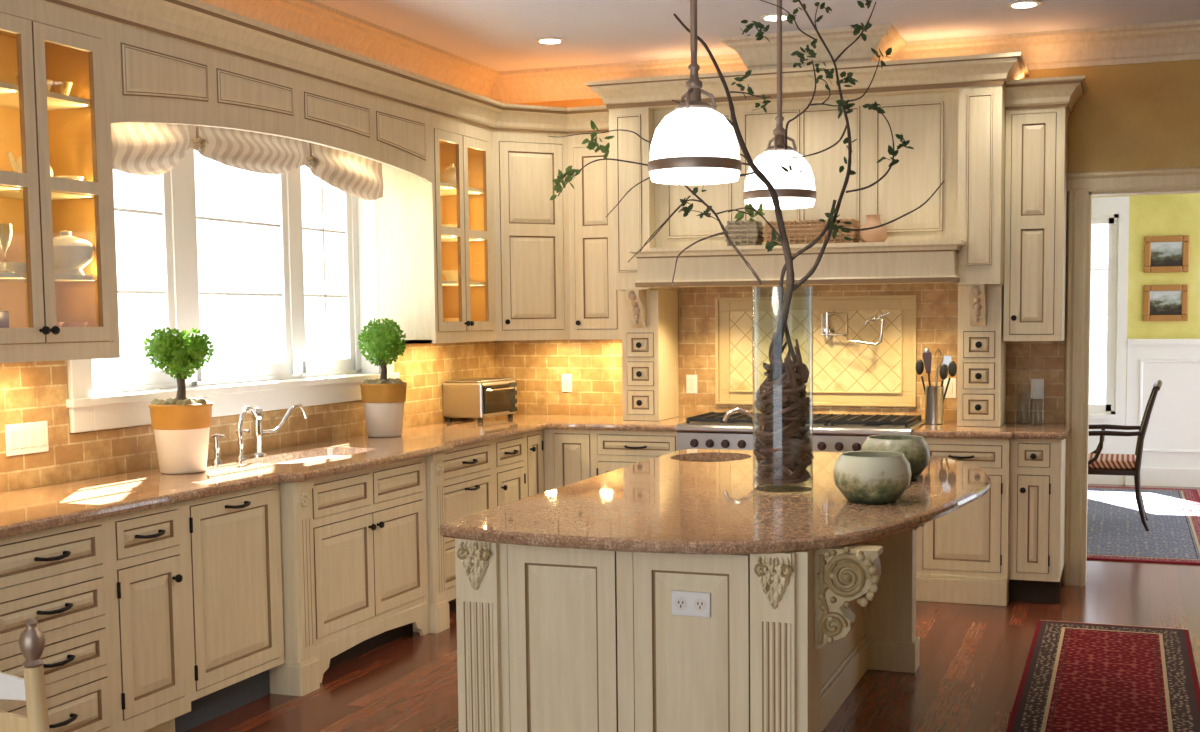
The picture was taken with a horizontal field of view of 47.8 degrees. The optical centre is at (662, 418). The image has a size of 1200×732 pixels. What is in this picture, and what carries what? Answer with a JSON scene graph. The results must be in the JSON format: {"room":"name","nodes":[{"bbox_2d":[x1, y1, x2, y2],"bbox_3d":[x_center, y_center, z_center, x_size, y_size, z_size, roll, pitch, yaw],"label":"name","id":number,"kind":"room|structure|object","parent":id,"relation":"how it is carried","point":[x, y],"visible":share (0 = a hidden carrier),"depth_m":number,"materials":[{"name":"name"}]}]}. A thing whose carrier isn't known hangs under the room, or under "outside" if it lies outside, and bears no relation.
{"room":"kitchen","nodes":[
{"label":"kitchen","id":0,"kind":"room"},
{"bbox_2d":[149,402,212,473],"bbox_3d":[-1.951,0.078,5.482,0.246,0.279,0.246,1,5,19],"label":"pot","id":1,"kind":"object","parent":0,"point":[181,429],"depth_m":5.40,"materials":[{"name":"ceramic"}]},
{"bbox_2d":[0,341,494,492],"bbox_3d":[-2.725,-0.292,4.250,0.232,3.060,9.740,1,5,19],"label":"wall","id":2,"kind":"structure","parent":0,"point":[37,391],"depth_m":5.60,"materials":[{"name":"tile"}]},
{"bbox_2d":[5,421,48,455],"bbox_3d":[-2.349,0.074,4.993,0.009,0.115,0.200,1,5,19],"label":"wall switch","id":3,"kind":"object","parent":2,"relation":"attached to","point":[31,437],"visible":1,"depth_m":4.99,"materials":[{"name":"white paint"}]},
{"bbox_2d":[0,0,119,362],"bbox_3d":[-2.263,-0.806,4.619,0.381,1.220,0.730,1,5,19],"label":"upper cabinet","id":4,"kind":"object","parent":2,"relation":"attached to","point":[40,40],"visible":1,"depth_m":4.83,"materials":[{"name":"beige paint"}]},
{"bbox_2d":[0,311,8,327],"bbox_3d":[-2.304,-0.315,4.602,0.120,0.100,0.080,1,5,19],"label":"wooden box","id":5,"kind":"object","parent":4,"relation":"in","point":[4,315],"visible":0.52,"depth_m":4.60,"materials":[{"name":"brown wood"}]},
{"bbox_2d":[0,269,26,272],"bbox_3d":[-2.303,-0.513,4.750,0.172,0.016,0.172,1,5,19],"label":"dinner plate","id":6,"kind":"object","parent":4,"relation":"on","point":[13,270],"visible":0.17,"depth_m":4.70,"materials":[{"name":"white ceramic"}]},
{"bbox_2d":[0,267,25,268],"bbox_3d":[-2.303,-0.521,4.750,0.172,0.016,0.172,1,5,19],"label":"dinner plate","id":7,"kind":"object","parent":6,"relation":"on","point":[0,267],"visible":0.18,"depth_m":4.68,"materials":[{"name":"white ceramic"}]},
{"bbox_2d":[0,264,25,266],"bbox_3d":[-2.303,-0.529,4.749,0.172,0.016,0.172,1,5,19],"label":"dinner plate","id":8,"kind":"object","parent":7,"relation":"on","point":[1,265],"visible":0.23,"depth_m":4.68,"materials":[{"name":"white ceramic"}]},
{"bbox_2d":[0,262,25,264],"bbox_3d":[-2.303,-0.537,4.749,0.172,0.016,0.172,1,5,19],"label":"dinner plate","id":9,"kind":"object","parent":8,"relation":"on","point":[11,263],"visible":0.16,"depth_m":4.69,"materials":[{"name":"white ceramic"}]},
{"bbox_2d":[7,151,52,176],"bbox_3d":[-2.211,-0.877,4.722,0.136,0.145,0.158,-2,5,-21],"label":"teapot","id":10,"kind":"object","parent":4,"relation":"on","point":[16,164],"visible":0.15,"depth_m":4.66,"materials":[{"name":"white ceramic"}]},
{"bbox_2d":[0,82,89,109],"bbox_3d":[-2.290,-1.111,4.604,0.301,0.018,0.682,1,5,19],"label":"shelf","id":11,"kind":"object","parent":4,"relation":"attached to","point":[10,94],"depth_m":4.76,"materials":[{"name":"beige paint"}]},
{"bbox_2d":[0,185,93,199],"bbox_3d":[-2.287,-0.787,4.628,0.301,0.018,0.682,1,5,19],"label":"shelf","id":12,"kind":"object","parent":4,"relation":"attached to","point":[7,192],"depth_m":4.79,"materials":[{"name":"glass"}]},
{"bbox_2d":[0,272,96,281],"bbox_3d":[-2.285,-0.488,4.651,0.301,0.018,0.682,1,5,19],"label":"shelf","id":13,"kind":"object","parent":4,"relation":"attached to","point":[4,276],"depth_m":4.76,"materials":[{"name":"glass"}]},
{"bbox_2d":[53,81,71,95],"bbox_3d":[-2.141,-1.168,4.819,0.066,0.058,0.066,1,5,19],"label":"bowl","id":14,"kind":"object","parent":4,"relation":"on","point":[61,87],"visible":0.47,"depth_m":4.80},
{"bbox_2d":[55,176,83,179],"bbox_3d":[-2.133,-0.843,4.857,0.096,0.054,0.096,-3,5,-26],"label":"plate","id":15,"kind":"object","parent":4,"relation":"on","point":[67,177],"visible":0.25,"depth_m":4.82,"materials":[{"name":"white ceramic"}]},
{"bbox_2d":[53,230,94,274],"bbox_3d":[-2.141,-0.594,4.848,0.190,0.160,0.190,1,5,19],"label":"tureen","id":16,"kind":"object","parent":4,"relation":"on","point":[72,254],"visible":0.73,"depth_m":4.80,"materials":[{"name":"white ceramic"}]},
{"bbox_2d":[65,322,87,326],"bbox_3d":[-2.121,-0.318,4.889,0.076,0.060,0.076,1,5,19],"label":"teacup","id":17,"kind":"object","parent":4,"relation":"in","point":[68,324],"visible":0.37,"depth_m":4.86,"materials":[{"name":"ceramic"}]},
{"bbox_2d":[66,148,398,432],"bbox_3d":[-1.965,-0.741,6.319,0.215,1.420,2.460,1,5,19],"label":"window","id":18,"kind":"structure","parent":2,"relation":"in","point":[286,383],"depth_m":6.43,"materials":[{"name":"white paint"}]},
{"bbox_2d":[111,122,382,199],"bbox_3d":[-1.806,-1.258,6.170,0.073,0.458,2.100,1,5,19],"label":"window valance","id":19,"kind":"object","parent":18,"relation":"attached to","point":[138,148],"visible":0.51,"depth_m":5.98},
{"bbox_2d":[107,19,431,182],"bbox_3d":[-1.771,-1.345,6.067,0.361,0.370,2.400,1,5,19],"label":"arched valance","id":20,"kind":"object","parent":2,"relation":"attached to","point":[154,77],"visible":1,"depth_m":5.66,"materials":[{"name":"beige paint"}]},
{"bbox_2d":[376,112,496,343],"bbox_3d":[-1.246,-1.037,7.575,0.381,1.220,0.740,1,5,19],"label":"upper cabinet","id":21,"kind":"object","parent":2,"relation":"attached to","point":[414,249],"visible":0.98,"depth_m":7.31,"materials":[{"name":"beige paint"}]},
{"bbox_2d":[42,0,608,133],"bbox_3d":[-1.434,-1.567,5.573,0.655,0.140,5.260,1,5,19],"label":"crown molding","id":22,"kind":"structure","parent":21,"relation":"attached to","point":[196,22],"depth_m":6.09,"materials":[{"name":"beige paint"}]},
{"bbox_2d":[441,163,455,184],"bbox_3d":[-1.203,-1.382,7.703,0.130,0.145,0.130,1,5,19],"label":"sugar pot","id":23,"kind":"object","parent":21,"relation":"on","point":[448,176],"visible":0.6,"depth_m":7.65,"materials":[{"name":"white ceramic"}]},
{"bbox_2d":[442,270,457,280],"bbox_3d":[-1.198,-0.813,7.745,0.156,0.065,0.156,1,5,19],"label":"bowl","id":24,"kind":"object","parent":21,"relation":"on","point":[450,275],"visible":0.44,"depth_m":7.69,"materials":[{"name":"white ceramic"}]},
{"bbox_2d":[440,182,482,195],"bbox_3d":[-1.273,-1.288,7.565,0.301,0.018,0.692,1,5,19],"label":"shelf","id":25,"kind":"object","parent":21,"relation":"attached to","point":[446,189],"depth_m":7.68,"materials":[{"name":"glass"}]},
{"bbox_2d":[441,235,483,241],"bbox_3d":[-1.271,-1.019,7.585,0.301,0.018,0.692,1,5,19],"label":"shelf","id":26,"kind":"object","parent":21,"relation":"attached to","point":[444,238],"depth_m":7.69,"materials":[{"name":"glass"}]},
{"bbox_2d":[442,280,484,285],"bbox_3d":[-1.269,-0.759,7.604,0.301,0.018,0.692,1,5,19],"label":"shelf","id":27,"kind":"object","parent":21,"relation":"attached to","point":[444,282],"depth_m":7.69,"materials":[{"name":"glass"}]},
{"bbox_2d":[493,130,569,340],"bbox_3d":[-0.818,-1.078,8.072,0.467,1.220,0.286,-3,5,-26],"label":"upper cabinet","id":28,"kind":"object","parent":2,"relation":"attached to","point":[532,278],"visible":1,"depth_m":7.97,"materials":[{"name":"beige paint"}]},
{"bbox_2d":[198,0,1199,103],"bbox_3d":[0.599,-1.669,2.978,6.860,0.180,9.500,1,5,19],"label":"trim","id":29,"kind":"structure","parent":2,"relation":"attached to","point":[1179,40],"depth_m":7.37,"materials":[{"name":"paint"}]},
{"bbox_2d":[360,382,406,436],"bbox_3d":[-1.459,-0.046,7.068,0.246,0.279,0.246,1,5,19],"label":"pot","id":30,"kind":"object","parent":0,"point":[383,402],"depth_m":6.98,"materials":[{"name":"ceramic"}]},
{"bbox_2d":[185,484,1199,731],"bbox_3d":[1.414,1.141,5.516,7.150,0.060,14.600,1,5,19],"label":"floor","id":31,"kind":"structure","parent":0,"point":[967,678],"depth_m":5.81,"materials":[{"name":"red wood"}]},
{"bbox_2d":[0,618,49,731],"bbox_3d":[-1.820,0.914,3.285,0.490,0.785,0.457,0,4,4],"label":"chair","id":32,"kind":"object","parent":31,"relation":"on","point":[31,689],"visible":1,"depth_m":3.43,"materials":[{"name":"beige paint"}]},
{"bbox_2d":[0,517,116,731],"bbox_3d":[-2.221,0.784,4.408,0.640,0.880,0.565,1,5,19],"label":"base cabinet","id":33,"kind":"object","parent":31,"relation":"on","point":[59,577],"visible":0.88,"depth_m":4.37,"materials":[{"name":"beige paint"}]},
{"bbox_2d":[109,502,190,731],"bbox_3d":[-2.067,0.749,4.856,0.640,0.880,0.385,1,5,19],"label":"base cabinet","id":34,"kind":"object","parent":31,"relation":"on","point":[148,549],"visible":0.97,"depth_m":4.75,"materials":[{"name":"beige paint"}]},
{"bbox_2d":[175,483,283,731],"bbox_3d":[-1.909,0.714,5.313,0.640,0.880,0.585,1,5,19],"label":"dishwasher","id":35,"kind":"object","parent":31,"relation":"on","point":[233,539],"visible":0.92,"depth_m":5.20,"materials":[{"name":"beige paint"}]},
{"bbox_2d":[269,452,449,695],"bbox_3d":[-1.571,0.645,6.185,0.643,0.880,1.281,1,5,19],"label":"base cabinet","id":36,"kind":"object","parent":31,"relation":"on","point":[363,551],"visible":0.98,"depth_m":5.98,"materials":[{"name":"beige paint"}]},
{"bbox_2d":[0,414,687,538],"bbox_3d":[-1.256,0.195,5.982,1.439,0.038,5.287,1,5,19],"label":"countertop","id":37,"kind":"structure","parent":36,"relation":"on","point":[24,511],"depth_m":5.51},
{"bbox_2d":[143,327,213,473],"bbox_3d":[-1.955,-0.077,5.467,0.245,0.590,0.256,3,5,36],"label":"potted topiary","id":38,"kind":"object","parent":37,"relation":"on","point":[181,425],"visible":1,"depth_m":5.40,"materials":[{"name":"ceramic"}]},
{"bbox_2d":[211,434,225,463],"bbox_3d":[-1.909,0.130,5.806,0.069,0.129,0.046,1,5,19],"label":"dispenser","id":39,"kind":"object","parent":37,"relation":"on","point":[217,460],"visible":1,"depth_m":5.80,"materials":[{"name":"silver metal"}]},
{"bbox_2d":[235,429,249,460],"bbox_3d":[-1.845,0.115,5.931,0.069,0.139,0.046,1,5,19],"label":"dispenser","id":40,"kind":"object","parent":37,"relation":"on","point":[241,457],"visible":0.8,"depth_m":5.92,"materials":[{"name":"silver metal"}]},
{"bbox_2d":[237,404,307,457],"bbox_3d":[-1.795,0.051,6.116,0.102,0.240,0.655,0,4,11],"label":"bridge faucet","id":41,"kind":"object","parent":37,"relation":"on","point":[257,414],"visible":1,"depth_m":6.05,"materials":[{"name":"silver metal"}]},
{"bbox_2d":[273,455,345,463],"bbox_3d":[-1.596,0.309,6.146,0.360,0.205,0.763,1,5,19],"label":"sink","id":42,"kind":"object","parent":37,"relation":"in","point":[316,458],"visible":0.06,"depth_m":6.41,"materials":[{"name":"white paint"}]},
{"bbox_2d":[357,318,407,436],"bbox_3d":[-1.460,-0.216,7.056,0.262,0.620,0.263,1,5,19],"label":"potted topiary","id":43,"kind":"object","parent":37,"relation":"on","point":[383,399],"visible":1,"depth_m":6.98,"materials":[{"name":"plant"}]},
{"bbox_2d":[442,378,516,422],"bbox_3d":[-1.084,-0.112,8.160,0.317,0.245,0.430,1,5,22],"label":"toaster oven","id":44,"kind":"object","parent":37,"relation":"on","point":[479,398],"visible":1,"depth_m":7.99,"materials":[{"name":"metal"}]},
{"bbox_2d":[445,378,512,382],"bbox_3d":[-1.107,-0.230,8.159,0.230,0.010,0.430,1,5,22],"label":"tray","id":45,"kind":"object","parent":44,"relation":"on","point":[472,380],"depth_m":8.09,"materials":[{"name":"wood"}]},
{"bbox_2d":[621,290,678,420],"bbox_3d":[-0.079,-0.381,8.118,0.230,0.766,0.406,1,5,19],"label":"drawer column","id":46,"kind":"structure","parent":37,"relation":"on","point":[650,370],"depth_m":7.98,"materials":[{"name":"beige paint"}]},
{"bbox_2d":[443,440,493,613],"bbox_3d":[-1.288,0.572,7.122,0.640,0.880,0.660,1,5,19],"label":"base cabinet","id":47,"kind":"object","parent":31,"relation":"on","point":[468,472],"visible":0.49,"depth_m":7.00,"materials":[{"name":"beige paint"}]},
{"bbox_2d":[493,433,526,506],"bbox_3d":[-1.112,0.532,7.633,0.640,0.880,0.425,1,5,19],"label":"base cabinet","id":48,"kind":"object","parent":31,"relation":"on","point":[509,453],"visible":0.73,"depth_m":7.51,"materials":[{"name":"beige paint"}]},
{"bbox_2d":[526,430,543,496],"bbox_3d":[-1.005,0.507,7.949,0.636,0.880,0.243,1,5,19],"label":"base cabinet","id":49,"kind":"object","parent":31,"relation":"on","point":[534,446],"visible":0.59,"depth_m":7.83,"materials":[{"name":"beige paint"}]},
{"bbox_2d":[544,429,592,491],"bbox_3d":[-0.453,0.483,8.207,0.308,0.880,0.608,1,5,19],"label":"base cabinet","id":50,"kind":"object","parent":31,"relation":"on","point":[568,454],"visible":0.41,"depth_m":7.91,"materials":[{"name":"beige paint"}]},
{"bbox_2d":[592,430,676,476],"bbox_3d":[-0.060,0.491,8.053,0.535,0.880,0.644,1,5,19],"label":"base cabinet","id":51,"kind":"object","parent":31,"relation":"on","point":[612,450],"visible":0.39,"depth_m":7.78,"materials":[{"name":"beige paint"}]},
{"bbox_2d":[455,522,927,731],"bbox_3d":[0.337,0.717,4.927,1.264,0.894,2.306,1,5,19],"label":"kitchen island","id":52,"kind":"object","parent":31,"relation":"on","point":[550,639],"visible":0.8,"depth_m":3.90,"materials":[{"name":"beige paint"}]},
{"bbox_2d":[675,597,686,609],"bbox_3d":[0.051,0.525,3.823,0.036,0.035,0.002,1,5,19],"label":"socket","id":53,"kind":"object","parent":52,"relation":"attached to","point":[680,602],"depth_m":3.82,"materials":[{"name":"white plastic"}]},
{"bbox_2d":[671,591,710,617],"bbox_3d":[0.080,0.526,3.818,0.115,0.070,0.006,1,5,19],"label":"outlet plate","id":54,"kind":"object","parent":52,"relation":"attached to","point":[684,604],"depth_m":3.82,"materials":[{"name":"white paint"}]},
{"bbox_2d":[694,599,705,610],"bbox_3d":[0.105,0.526,3.804,0.036,0.035,0.002,1,5,19],"label":"socket","id":55,"kind":"object","parent":52,"relation":"attached to","point":[699,604],"depth_m":3.80,"materials":[{"name":"white plastic"}]},
{"bbox_2d":[439,449,990,554],"bbox_3d":[0.395,0.262,4.875,1.479,0.037,2.500,1,5,19],"label":"island countertop","id":56,"kind":"structure","parent":52,"relation":"on","point":[671,503],"depth_m":4.26,"materials":[{"name":"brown stone"}]},
{"bbox_2d":[722,408,763,428],"bbox_3d":[0.374,0.058,5.932,0.234,0.213,0.047,-1,4,-10],"label":"faucet","id":57,"kind":"object","parent":56,"relation":"on","point":[728,413],"visible":0.38,"depth_m":5.90,"materials":[{"name":"silver metal"}]},
{"bbox_2d":[752,287,813,492],"bbox_3d":[0.424,-0.104,4.752,0.216,0.712,0.214,1,5,19],"label":"glass vase","id":58,"kind":"object","parent":56,"relation":"on","point":[782,487],"depth_m":4.70,"materials":[{"name":"clear"}]},
{"bbox_2d":[549,0,943,436],"bbox_3d":[0.205,-0.647,4.781,1.520,1.664,0.314,1,5,22],"label":"branch arrangement","id":59,"kind":"object","parent":58,"relation":"in","point":[784,303],"visible":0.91,"depth_m":4.71,"materials":[{"name":"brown plant"}]},
{"bbox_2d":[833,451,911,503],"bbox_3d":[0.690,0.195,4.450,0.256,0.155,0.256,1,5,19],"label":"bowl","id":60,"kind":"object","parent":56,"relation":"on","point":[865,477],"visible":1,"depth_m":4.36,"materials":[{"name":"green ceramic"}]},
{"bbox_2d":[862,435,929,479],"bbox_3d":[0.871,0.148,5.053,0.256,0.155,0.256,1,5,19],"label":"bowl","id":61,"kind":"object","parent":56,"relation":"on","point":[915,449],"visible":0.54,"depth_m":4.96,"materials":[{"name":"green ceramic"}]},
{"bbox_2d":[675,412,925,451],"bbox_3d":[0.806,0.420,7.712,1.317,0.859,0.715,1,5,19],"label":"gas range","id":62,"kind":"object","parent":31,"relation":"on","point":[827,432],"visible":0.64,"depth_m":7.48,"materials":[{"name":"metal"}]},
{"bbox_2d":[675,419,925,435],"bbox_3d":[0.804,0.042,7.687,1.317,0.040,0.706,1,5,19],"label":"cooktop","id":63,"kind":"object","parent":62,"relation":"in","point":[692,427],"depth_m":7.43,"materials":[{"name":"metal"}]},
{"bbox_2d":[916,438,1009,605],"bbox_3d":[1.680,0.523,7.442,0.485,0.880,0.674,1,5,19],"label":"base cabinet","id":64,"kind":"object","parent":31,"relation":"on","point":[962,555],"visible":0.7,"depth_m":7.14,"materials":[{"name":"beige paint"}]},
{"bbox_2d":[913,421,1070,439],"bbox_3d":[1.806,0.065,7.362,0.780,0.038,0.679,1,5,19],"label":"countertop","id":65,"kind":"structure","parent":64,"relation":"on","point":[949,429],"depth_m":7.13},
{"bbox_2d":[925,386,943,423],"bbox_3d":[1.521,-0.073,7.558,0.106,0.210,0.106,1,5,19],"label":"utensil crock","id":66,"kind":"object","parent":65,"relation":"on","point":[934,396],"visible":1,"depth_m":7.52,"materials":[{"name":"metal"}]},
{"bbox_2d":[915,359,924,392],"bbox_3d":[1.467,-0.160,7.580,0.098,0.343,0.021,1,5,19],"label":"spoon","id":67,"kind":"object","parent":66,"relation":"in","point":[919,366],"visible":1,"depth_m":7.57,"materials":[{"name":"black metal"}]},
{"bbox_2d":[922,352,931,386],"bbox_3d":[1.482,-0.177,7.542,0.064,0.380,0.011,1,5,19],"label":"wooden paddle","id":68,"kind":"object","parent":66,"relation":"in","point":[927,356],"visible":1,"depth_m":7.53,"materials":[{"name":"brown wood"}]},
{"bbox_2d":[934,348,942,386],"bbox_3d":[1.542,-0.189,7.553,0.053,0.402,0.033,1,5,19],"label":"whisk","id":69,"kind":"object","parent":66,"relation":"in","point":[938,366],"visible":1,"depth_m":7.54,"materials":[{"name":"metal"}]},
{"bbox_2d":[939,364,947,386],"bbox_3d":[1.558,-0.144,7.529,0.064,0.317,0.021,1,5,19],"label":"ladle","id":70,"kind":"object","parent":66,"relation":"in","point":[943,371],"visible":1,"depth_m":7.51,"materials":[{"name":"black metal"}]},
{"bbox_2d":[942,356,951,382],"bbox_3d":[1.571,-0.169,7.554,0.088,0.361,0.011,1,5,19],"label":"spatula","id":71,"kind":"object","parent":66,"relation":"in","point":[946,359],"visible":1,"depth_m":7.53,"materials":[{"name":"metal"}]},
{"bbox_2d":[944,361,956,398],"bbox_3d":[1.583,-0.153,7.530,0.111,0.335,0.021,1,5,19],"label":"spoon","id":72,"kind":"object","parent":66,"relation":"in","point":[952,368],"visible":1,"depth_m":7.51,"materials":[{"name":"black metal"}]},
{"bbox_2d":[957,285,1006,426],"bbox_3d":[1.770,-0.349,7.484,0.230,0.766,0.406,1,5,19],"label":"drawer column","id":73,"kind":"structure","parent":65,"relation":"on","point":[982,350],"depth_m":7.33,"materials":[{"name":"beige paint"}]},
{"bbox_2d":[1008,438,1065,603],"bbox_3d":[2.041,0.527,7.346,0.260,0.880,0.621,1,5,19],"label":"base cabinet","id":74,"kind":"object","parent":31,"relation":"on","point":[1037,466],"visible":0.98,"depth_m":7.09,"materials":[{"name":"beige paint"}]},
{"bbox_2d":[1006,619,1199,731],"bbox_3d":[1.738,1.123,5.269,0.698,0.009,2.945,1,5,19],"label":"runner rug","id":75,"kind":"object","parent":31,"relation":"on","point":[1077,677],"visible":1,"depth_m":5.59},
{"bbox_2d":[1087,486,1199,564],"bbox_3d":[2.989,0.736,10.250,2.150,0.008,3.690,1,5,19],"label":"dining rug","id":76,"kind":"object","parent":31,"relation":"on","point":[1116,531],"visible":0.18,"depth_m":9.65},
{"bbox_2d":[1088,380,1161,531],"bbox_3d":[3.203,0.245,9.655,0.676,1.043,0.606,1,5,19],"label":"armchair","id":77,"kind":"object","parent":76,"relation":"on","point":[1098,464],"visible":0.62,"depth_m":9.40,"materials":[{"name":"brown wood"}]},
{"bbox_2d":[1088,453,1135,469],"bbox_3d":[3.159,0.307,9.675,0.450,0.060,0.510,1,5,19],"label":"seat cushion","id":78,"kind":"object","parent":77,"relation":"on","point":[1103,461],"depth_m":9.44,"materials":[{"name":"fabric"}]},
{"bbox_2d":[314,0,1199,70],"bbox_3d":[0.600,-1.800,2.989,7.150,0.080,9.740,1,5,19],"label":"ceiling","id":79,"kind":"structure","parent":0,"point":[498,35],"depth_m":7.00,"materials":[{"name":"paint"}]},
{"bbox_2d":[535,37,564,43],"bbox_3d":[-0.622,-2.081,7.448,0.168,0.008,0.168,1,5,19],"label":"recessed light","id":80,"kind":"object","parent":79,"relation":"in","point":[545,40],"visible":1,"depth_m":7.42,"materials":[{"name":"white paint"}]},
{"bbox_2d":[648,0,741,184],"bbox_3d":[0.096,-1.294,4.188,0.294,1.102,0.294,1,5,19],"label":"pendant lamp","id":81,"kind":"object","parent":79,"relation":"hanging from","point":[693,144],"visible":1,"depth_m":4.13,"materials":[{"name":"white"}]},
{"bbox_2d":[759,13,787,20],"bbox_3d":[0.578,-2.050,6.911,0.168,0.008,0.168,1,5,19],"label":"recessed light","id":82,"kind":"object","parent":79,"relation":"in","point":[773,16],"visible":0.73,"depth_m":6.89,"materials":[{"name":"white paint"}]},
{"bbox_2d":[743,0,816,208],"bbox_3d":[0.465,-1.393,5.379,0.294,1.090,0.294,1,5,19],"label":"pendant lamp","id":83,"kind":"object","parent":79,"relation":"hanging from","point":[794,189],"visible":0.93,"depth_m":5.33,"materials":[{"name":"white"}]},
{"bbox_2d":[1007,0,1041,8],"bbox_3d":[1.784,-2.042,6.667,0.168,0.008,0.168,1,5,19],"label":"recessed light","id":84,"kind":"object","parent":79,"relation":"in","point":[1020,4],"visible":1,"depth_m":6.65,"materials":[{"name":"white paint"}]},
{"bbox_2d":[494,59,1199,584],"bbox_3d":[2.239,-0.588,7.604,7.000,3.060,0.152,1,5,19],"label":"wall","id":85,"kind":"structure","parent":0,"point":[1138,115],"depth_m":7.74,"materials":[{"name":"paint"}]},
{"bbox_2d":[562,374,571,391],"bbox_3d":[-0.605,-0.222,8.524,0.070,0.115,0.009,1,5,19],"label":"wall outlet","id":86,"kind":"object","parent":85,"relation":"attached to","point":[566,378],"visible":1,"depth_m":8.52,"materials":[{"name":"white paint"}]},
{"bbox_2d":[568,132,624,339],"bbox_3d":[-0.350,-1.090,8.169,0.340,1.220,0.381,1,5,19],"label":"upper cabinet","id":87,"kind":"object","parent":85,"relation":"attached to","point":[595,309],"visible":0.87,"depth_m":8.03,"materials":[{"name":"beige paint"}]},
{"bbox_2d":[686,375,696,393],"bbox_3d":[0.177,-0.208,8.257,0.070,0.115,0.009,1,5,19],"label":"wall outlet","id":88,"kind":"object","parent":85,"relation":"attached to","point":[691,380],"visible":1,"depth_m":8.25,"materials":[{"name":"white paint"}]},
{"bbox_2d":[494,283,1064,422],"bbox_3d":[0.582,-0.416,8.113,3.518,0.830,0.012,1,5,19],"label":"tile backsplash","id":89,"kind":"structure","parent":85,"relation":"attached to","point":[537,367],"depth_m":8.21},
{"bbox_2d":[586,52,1028,327],"bbox_3d":[0.790,-1.305,7.578,2.392,1.580,0.726,1,5,19],"label":"range hood surround","id":90,"kind":"object","parent":85,"relation":"attached to","point":[951,110],"visible":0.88,"depth_m":7.34,"materials":[{"name":"beige paint"}]},
{"bbox_2d":[724,220,764,245],"bbox_3d":[0.453,-1.020,7.481,0.192,0.142,0.160,1,5,19],"label":"wicker basket","id":91,"kind":"object","parent":90,"relation":"on","point":[742,232],"visible":0.82,"depth_m":7.41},
{"bbox_2d":[629,240,964,287],"bbox_3d":[0.721,-0.838,7.405,1.830,0.215,0.285,1,5,19],"label":"mantel shelf","id":92,"kind":"object","parent":90,"relation":"attached to","point":[888,261],"depth_m":7.28,"materials":[{"name":"beige paint"}]},
{"bbox_2d":[763,219,860,243],"bbox_3d":[0.816,-1.011,7.377,0.508,0.132,0.206,1,5,19],"label":"wicker basket","id":93,"kind":"object","parent":90,"relation":"on","point":[798,231],"visible":0.7,"depth_m":7.29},
{"bbox_2d":[859,215,886,241],"bbox_3d":[1.130,-1.014,7.248,0.150,0.150,0.150,1,5,19],"label":"clay jar","id":94,"kind":"object","parent":90,"relation":"on","point":[879,234],"visible":0.77,"depth_m":7.20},
{"bbox_2d":[715,295,916,406],"bbox_3d":[0.892,-0.397,7.989,1.210,0.645,0.023,1,5,19],"label":"tile backsplash","id":95,"kind":"structure","parent":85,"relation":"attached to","point":[842,372],"depth_m":7.96,"materials":[{"name":"tile"}]},
{"bbox_2d":[821,312,889,345],"bbox_3d":[1.113,-0.517,7.811,0.441,0.195,0.084,3,5,37],"label":"pot filler","id":96,"kind":"object","parent":95,"relation":"attached to","point":[829,331],"visible":1,"depth_m":7.83,"materials":[{"name":"silver metal"}]},
{"bbox_2d":[944,378,955,397],"bbox_3d":[1.648,-0.172,7.754,0.070,0.115,0.009,1,5,19],"label":"wall outlet","id":97,"kind":"object","parent":85,"relation":"attached to","point":[951,391],"visible":0.67,"depth_m":7.75,"materials":[{"name":"white paint"}]},
{"bbox_2d":[947,382,952,393],"bbox_3d":[1.647,-0.172,7.751,0.032,0.066,0.004,1,5,19],"label":"socket","id":98,"kind":"object","parent":97,"relation":"attached to","point":[950,388],"depth_m":7.75,"materials":[{"name":"white plastic"}]},
{"bbox_2d":[1031,379,1043,398],"bbox_3d":[2.107,-0.165,7.596,0.070,0.115,0.009,1,5,19],"label":"wall outlet","id":99,"kind":"object","parent":85,"relation":"attached to","point":[1037,385],"visible":1,"depth_m":7.59,"materials":[{"name":"white paint"}]},
{"bbox_2d":[1034,383,1039,394],"bbox_3d":[2.106,-0.164,7.594,0.032,0.066,0.004,1,5,19],"label":"socket","id":100,"kind":"object","parent":99,"relation":"attached to","point":[1036,385],"depth_m":7.59,"materials":[{"name":"white plastic"}]},
{"bbox_2d":[1003,75,1086,340],"bbox_3d":[2.019,-1.109,7.324,0.511,1.375,0.435,1,5,19],"label":"upper cabinet","id":101,"kind":"object","parent":85,"relation":"attached to","point":[1038,110],"visible":0.96,"depth_m":7.21,"materials":[{"name":"beige paint"}]},
{"bbox_2d":[1062,167,1199,585],"bbox_3d":[3.090,-0.200,7.340,1.729,2.312,0.196,1,5,19],"label":"trim","id":102,"kind":"structure","parent":85,"relation":"attached to","point":[1085,185],"depth_m":7.50,"materials":[{"name":"beige paint"}]},
{"bbox_2d":[1088,193,1199,486],"bbox_3d":[4.549,-0.849,11.869,4.600,2.900,0.190,1,5,19],"label":"wall","id":103,"kind":"structure","parent":0,"point":[1168,352],"depth_m":11.88,"materials":[{"name":"white paint"}]},
{"bbox_2d":[1089,196,1128,431],"bbox_3d":[3.554,-0.922,12.153,1.190,2.080,0.110,1,5,19],"label":"window","id":104,"kind":"structure","parent":103,"relation":"in","point":[1113,211],"depth_m":11.97,"materials":[{"name":"white paint"}]},
{"bbox_2d":[1143,284,1188,320],"bbox_3d":[4.406,-1.010,11.829,0.370,0.320,0.030,1,5,19],"label":"framed painting","id":105,"kind":"object","parent":103,"relation":"attached to","point":[1169,302],"visible":1,"depth_m":11.82},
{"bbox_2d":[1144,235,1189,272],"bbox_3d":[4.403,-1.433,11.797,0.370,0.320,0.030,1,5,19],"label":"framed painting","id":106,"kind":"object","parent":103,"relation":"attached to","point":[1163,254],"visible":1,"depth_m":11.79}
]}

